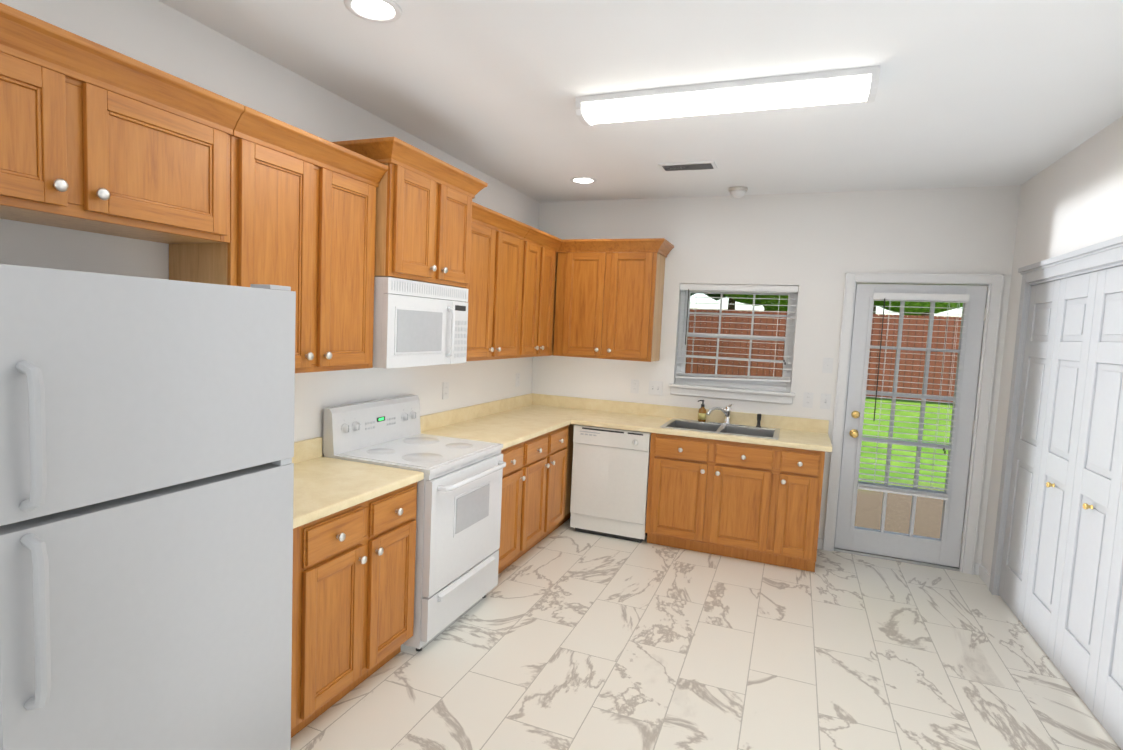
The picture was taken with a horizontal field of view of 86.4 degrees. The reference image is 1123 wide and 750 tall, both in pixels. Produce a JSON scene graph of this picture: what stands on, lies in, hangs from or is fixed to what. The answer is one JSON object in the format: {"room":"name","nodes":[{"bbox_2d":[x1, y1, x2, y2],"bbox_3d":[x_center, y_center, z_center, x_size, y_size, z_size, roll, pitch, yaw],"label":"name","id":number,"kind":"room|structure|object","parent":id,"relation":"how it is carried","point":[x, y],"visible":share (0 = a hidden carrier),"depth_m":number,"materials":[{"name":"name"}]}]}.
{"room":"kitchen","nodes":[
{"label":"kitchen","id":0,"kind":"room"},
{"bbox_2d":[0,0,539,456],"bbox_3d":[-1.461,-0.018,2.647,0.160,2.740,6.480,4,5,21],"label":"wall","id":1,"kind":"structure","parent":0,"point":[157,34],"depth_m":2.56,"materials":[{"name":"paint"}]},
{"bbox_2d":[0,3,243,243],"bbox_3d":[-1.477,-0.689,1.706,0.390,0.473,0.998,4,5,21],"label":"upper cabinet","id":2,"kind":"object","parent":1,"relation":"attached to","point":[97,138],"visible":1,"depth_m":1.73,"materials":[{"name":"brown wood"}]},
{"bbox_2d":[169,106,387,372],"bbox_3d":[-1.161,-0.498,2.557,0.390,0.958,0.788,4,5,21],"label":"upper cabinet","id":3,"kind":"object","parent":1,"relation":"attached to","point":[303,214],"visible":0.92,"depth_m":2.44,"materials":[{"name":"brown wood"}]},
{"bbox_2d":[332,137,487,287],"bbox_3d":[-0.829,-0.817,3.242,0.465,0.624,0.888,4,5,21],"label":"upper cabinet","id":4,"kind":"object","parent":1,"relation":"attached to","point":[423,214],"visible":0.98,"depth_m":3.03,"materials":[{"name":"brown wood"}]},
{"bbox_2d":[373,277,467,368],"bbox_3d":[-0.862,-0.284,3.288,0.448,0.440,0.752,4,5,21],"label":"microwave","id":5,"kind":"object","parent":4,"relation":"attached to","point":[417,323],"visible":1,"depth_m":3.10,"materials":[{"name":"plastic"}]},
{"bbox_2d":[442,382,448,398],"bbox_3d":[-0.800,0.108,4.138,0.008,0.118,0.072,4,5,21],"label":"electrical outlet","id":6,"kind":"object","parent":1,"relation":"attached to","point":[445,393],"visible":1,"depth_m":4.13,"materials":[{"name":"white plastic"}]},
{"bbox_2d":[466,202,530,360],"bbox_3d":[-0.579,-0.588,4.035,0.390,0.958,0.866,4,5,21],"label":"upper cabinet","id":7,"kind":"object","parent":1,"relation":"attached to","point":[494,291],"visible":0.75,"depth_m":3.98,"materials":[{"name":"brown wood"}]},
{"bbox_2d":[515,373,519,386],"bbox_3d":[-0.379,0.042,5.206,0.008,0.118,0.072,4,5,21],"label":"electrical outlet","id":8,"kind":"object","parent":1,"relation":"attached to","point":[517,380],"visible":1,"depth_m":5.20,"materials":[{"name":"white plastic"}]},
{"bbox_2d":[518,227,561,357],"bbox_3d":[-0.308,-0.631,4.717,0.392,0.957,0.600,4,5,21],"label":"upper cabinet","id":9,"kind":"object","parent":1,"relation":"attached to","point":[541,250],"depth_m":4.64,"materials":[{"name":"brown wood"}]},
{"bbox_2d":[562,238,669,257],"bbox_3d":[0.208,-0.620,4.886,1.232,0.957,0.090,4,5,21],"label":"crown molding","id":10,"kind":"structure","parent":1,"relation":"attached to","point":[660,245],"depth_m":4.77,"materials":[{"name":"brown wood"}]},
{"bbox_2d":[158,0,1122,201],"bbox_3d":[0.343,-1.297,1.858,3.900,0.100,6.480,4,5,21],"label":"ceiling","id":11,"kind":"structure","parent":0,"point":[977,93],"depth_m":2.62,"materials":[{"name":"paint"}]},
{"bbox_2d":[344,0,401,22],"bbox_3d":[-0.674,-1.313,2.145,0.200,0.007,0.200,4,5,21],"label":"recessed light","id":12,"kind":"object","parent":11,"relation":"in","point":[383,11],"visible":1,"depth_m":2.15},
{"bbox_2d":[570,177,596,183],"bbox_3d":[0.164,-1.460,4.491,0.200,0.007,0.200,4,5,21],"label":"recessed light","id":13,"kind":"object","parent":11,"relation":"in","point":[584,180],"visible":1,"depth_m":4.48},
{"bbox_2d":[658,161,716,171],"bbox_3d":[0.840,-1.385,3.977,0.360,0.012,0.170,4,5,21],"label":"ceiling vent","id":14,"kind":"object","parent":11,"relation":"in","point":[688,166],"visible":1,"depth_m":3.95,"materials":[{"name":"white metal"}]},
{"bbox_2d":[575,66,879,125],"bbox_3d":[0.713,-1.256,2.748,1.310,0.088,0.210,4,5,21],"label":"fluorescent ceiling light","id":15,"kind":"object","parent":11,"relation":"attached to","point":[825,87],"visible":1,"depth_m":2.66,"materials":[{"name":"white plastic"}]},
{"bbox_2d":[728,186,747,197],"bbox_3d":[1.335,-1.378,4.531,0.140,0.069,0.140,4,5,21],"label":"dome ceiling light","id":16,"kind":"object","parent":11,"relation":"attached to","point":[737,191],"visible":1,"depth_m":4.49,"materials":[{"name":"white glass"}]},
{"bbox_2d":[291,518,1120,749],"bbox_3d":[0.211,1.531,2.083,3.900,0.100,6.480,4,5,21],"label":"floor","id":17,"kind":"structure","parent":0,"point":[564,636],"depth_m":2.95,"materials":[{"name":"tile"}]},
{"bbox_2d":[0,264,295,749],"bbox_3d":[-1.325,0.572,1.698,0.805,1.704,0.760,4,5,21],"label":"refrigerator","id":18,"kind":"object","parent":17,"relation":"on","point":[146,490],"visible":1,"depth_m":1.47,"materials":[{"name":"metal"}]},
{"bbox_2d":[291,482,416,737],"bbox_3d":[-1.106,0.936,2.623,0.651,0.876,0.788,4,5,21],"label":"base cabinet","id":19,"kind":"object","parent":17,"relation":"on","point":[353,584],"visible":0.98,"depth_m":2.45,"materials":[{"name":"brown wood"}]},
{"bbox_2d":[292,437,423,528],"bbox_3d":[-1.092,0.430,2.581,0.635,0.138,0.797,4,5,21],"label":"countertop","id":20,"kind":"structure","parent":19,"relation":"on","point":[325,486],"depth_m":2.63,"materials":[{"name":"laminate"}]},
{"bbox_2d":[323,395,505,650],"bbox_3d":[-0.765,0.752,3.313,0.719,1.165,0.756,4,5,21],"label":"range","id":21,"kind":"object","parent":17,"relation":"on","point":[459,500],"visible":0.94,"depth_m":3.14,"materials":[{"name":"metal"}]},
{"bbox_2d":[498,440,529,573],"bbox_3d":[-0.614,0.857,3.915,0.619,0.876,0.454,4,5,21],"label":"base cabinet","id":22,"kind":"object","parent":17,"relation":"on","point":[515,501],"depth_m":3.88,"materials":[{"name":"brown wood"}]},
{"bbox_2d":[526,424,573,551],"bbox_3d":[-0.396,0.823,4.468,0.619,0.876,0.887,4,5,21],"label":"base cabinet","id":23,"kind":"object","parent":17,"relation":"on","point":[536,489],"depth_m":4.40,"materials":[{"name":"brown wood"}]},
{"bbox_2d":[570,424,575,516],"bbox_3d":[-0.143,0.784,5.111,0.619,0.876,0.700,4,5,21],"label":"base cabinet","id":24,"kind":"object","parent":17,"relation":"on","point":[571,453],"depth_m":4.94,"materials":[{"name":"brown wood"}]},
{"bbox_2d":[420,398,571,449],"bbox_3d":[-0.446,0.330,4.219,0.635,0.138,1.200,4,5,21],"label":"countertop","id":25,"kind":"structure","parent":24,"relation":"on","point":[509,422],"depth_m":4.32,"materials":[{"name":"laminate"}]},
{"bbox_2d":[508,393,831,451],"bbox_3d":[0.765,0.345,4.747,2.508,0.138,0.665,4,5,21],"label":"countertop","id":26,"kind":"structure","parent":24,"relation":"on","point":[795,432],"depth_m":4.75,"materials":[{"name":"laminate"}]},
{"bbox_2d":[660,418,779,439],"bbox_3d":[1.222,0.491,4.598,0.840,0.175,0.520,4,5,21],"label":"sink basin","id":27,"kind":"object","parent":26,"relation":"in","point":[709,427],"visible":0.46,"depth_m":4.71,"materials":[{"name":"silver metal"}]},
{"bbox_2d":[698,400,705,421],"bbox_3d":[1.141,0.290,4.856,0.071,0.177,0.071,4,5,21],"label":"soap bottle","id":28,"kind":"object","parent":27,"relation":"on","point":[702,414],"visible":1,"depth_m":4.84,"materials":[{"name":"plastic"}]},
{"bbox_2d":[756,414,761,427],"bbox_3d":[1.550,0.356,4.697,0.040,0.107,0.040,4,5,21],"label":"sprayer","id":29,"kind":"object","parent":27,"relation":"on","point":[758,419],"visible":1,"depth_m":4.69,"materials":[{"name":"plastic"}]},
{"bbox_2d":[706,403,743,425],"bbox_3d":[1.289,0.307,4.697,0.273,0.181,0.236,4,5,21],"label":"faucet","id":30,"kind":"object","parent":26,"relation":"on","point":[726,411],"visible":1,"depth_m":4.75,"materials":[{"name":"silver metal"}]},
{"bbox_2d":[570,425,650,542],"bbox_3d":[0.464,0.833,4.901,0.608,0.868,0.616,4,5,21],"label":"dishwasher","id":31,"kind":"object","parent":17,"relation":"on","point":[610,475],"visible":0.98,"depth_m":4.64,"materials":[{"name":"plastic"}]},
{"bbox_2d":[645,430,824,571],"bbox_3d":[1.313,0.894,4.573,1.204,0.876,0.651,4,5,21],"label":"base cabinet","id":32,"kind":"object","parent":17,"relation":"on","point":[751,502],"visible":0.94,"depth_m":4.29,"materials":[{"name":"brown wood"}]},
{"bbox_2d":[531,185,1020,563],"bbox_3d":[1.507,-0.057,4.877,3.740,2.740,0.160,4,5,21],"label":"wall","id":33,"kind":"structure","parent":0,"point":[815,247],"depth_m":4.63,"materials":[{"name":"paint"}]},
{"bbox_2d":[553,252,665,361],"bbox_3d":[0.389,-0.585,4.995,0.840,0.890,0.375,4,5,21],"label":"upper cabinet","id":34,"kind":"object","parent":33,"relation":"attached to","point":[608,305],"visible":0.94,"depth_m":4.85,"materials":[{"name":"brown wood"}]},
{"bbox_2d":[630,379,638,392],"bbox_3d":[0.629,0.098,5.141,0.072,0.118,0.008,4,5,21],"label":"electrical outlet","id":35,"kind":"object","parent":33,"relation":"attached to","point":[634,388],"visible":1,"depth_m":5.14,"materials":[{"name":"white plastic"}]},
{"bbox_2d":[648,381,662,395],"bbox_3d":[0.795,0.111,5.072,0.115,0.118,0.016,4,5,21],"label":"light switch","id":36,"kind":"object","parent":33,"relation":"attached to","point":[655,387],"visible":1,"depth_m":5.07,"materials":[{"name":"white plastic"}]},
{"bbox_2d":[666,243,673,254],"bbox_3d":[0.843,-1.016,4.826,0.067,0.098,0.308,4,5,21],"label":"crown molding","id":37,"kind":"structure","parent":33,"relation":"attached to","point":[671,245],"depth_m":4.92,"materials":[{"name":"brown wood"}]},
{"bbox_2d":[668,383,794,403],"bbox_3d":[1.374,0.150,4.881,0.990,0.086,0.123,4,5,21],"label":"window sill","id":38,"kind":"structure","parent":33,"relation":"attached to","point":[735,393],"depth_m":4.83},
{"bbox_2d":[676,286,798,391],"bbox_3d":[1.430,-0.316,4.932,0.918,0.838,0.065,4,5,21],"label":"window","id":39,"kind":"structure","parent":33,"relation":"in","point":[772,385],"depth_m":4.90,"materials":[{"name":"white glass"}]},
{"bbox_2d":[675,284,797,381],"bbox_3d":[1.403,-0.335,4.857,0.916,0.788,0.061,4,5,21],"label":"window blind","id":40,"kind":"object","parent":39,"relation":"attached to","point":[779,289],"visible":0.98,"depth_m":4.83,"materials":[{"name":"plastic"}]},
{"bbox_2d":[802,392,813,407],"bbox_3d":[1.912,0.194,4.641,0.072,0.118,0.008,4,5,21],"label":"electrical outlet","id":41,"kind":"object","parent":33,"relation":"attached to","point":[807,399],"visible":1,"depth_m":4.64,"materials":[{"name":"white plastic"}]},
{"bbox_2d":[820,393,830,408],"bbox_3d":[2.027,0.203,4.593,0.072,0.118,0.016,4,5,21],"label":"light switch","id":42,"kind":"object","parent":33,"relation":"attached to","point":[825,401],"visible":1,"depth_m":4.59,"materials":[{"name":"white plastic"}]},
{"bbox_2d":[822,357,833,372],"bbox_3d":[2.037,-0.073,4.577,0.072,0.118,0.007,4,5,21],"label":"light switch","id":43,"kind":"object","parent":33,"relation":"attached to","point":[827,367],"visible":1,"depth_m":4.58,"materials":[{"name":"white plastic"}]},
{"bbox_2d":[834,284,986,567],"bbox_3d":[2.555,0.359,4.415,0.834,2.038,0.122,4,5,21],"label":"entry door","id":44,"kind":"structure","parent":33,"relation":"in","point":[945,549],"depth_m":4.42,"materials":[{"name":"white paint"}]},
{"bbox_2d":[857,293,969,499],"bbox_3d":[2.549,0.147,4.368,0.599,1.472,0.055,4,5,21],"label":"door blind","id":45,"kind":"object","parent":44,"relation":"attached to","point":[884,297],"visible":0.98,"depth_m":4.36,"materials":[{"name":"plastic"}]},
{"bbox_2d":[823,273,1004,574],"bbox_3d":[2.579,0.327,4.481,0.993,2.138,0.214,4,5,21],"label":"door frame","id":46,"kind":"structure","parent":33,"relation":"attached to","point":[994,283],"depth_m":4.30,"materials":[{"name":"wood"}]},
{"bbox_2d":[981,116,1122,588],"bbox_3d":[2.307,0.281,1.095,0.850,2.740,6.320,4,5,21],"label":"wall","id":47,"kind":"structure","parent":0,"point":[1071,201],"depth_m":3.44,"materials":[{"name":"paint"}]},
{"bbox_2d":[974,563,990,587],"bbox_3d":[2.934,1.400,4.163,0.040,0.085,0.288,4,5,21],"label":"baseboard","id":48,"kind":"structure","parent":47,"relation":"attached to","point":[980,570],"depth_m":4.21,"materials":[{"name":"white wood"}]},
{"bbox_2d":[989,235,1122,595],"bbox_3d":[2.645,0.441,3.006,0.200,2.150,2.000,4,5,21],"label":"trim","id":49,"kind":"structure","parent":47,"relation":"attached to","point":[1106,254],"depth_m":3.82,"materials":[{"name":"white paint"}]},
{"bbox_2d":[999,266,1122,749],"bbox_3d":[2.596,0.491,3.028,0.069,2.018,1.805,4,5,21],"label":"bifold closet door","id":50,"kind":"structure","parent":47,"relation":"in","point":[1061,587],"depth_m":3.03,"materials":[{"name":"white paint"}]},
{"label":"outside","id":51,"kind":"structure","parent":0,"visible":0},
{"bbox_2d":[854,397,952,538],"bbox_3d":[6.244,-0.586,22.119,60.000,1.750,35.360,4,5,21],"label":"lawn","id":52,"kind":"structure","parent":51,"point":[928,512],"depth_m":7.62,"materials":[{"name":"green plant"}]},
{"bbox_2d":[685,308,960,402],"bbox_3d":[3.396,-0.691,14.772,32.105,1.880,0.122,4,5,21],"label":"fence","id":53,"kind":"object","parent":52,"relation":"on","point":[735,327],"depth_m":13.35,"materials":[{"name":"brown wood"}]},
{"bbox_2d":[690,293,962,315],"bbox_3d":[6.612,-4.771,19.695,16.811,9.171,9.675,4,5,21],"label":"tree","id":54,"kind":"object","parent":52,"relation":"on","point":[775,300],"depth_m":17.88,"materials":[{"name":"green plant"}]}
]}

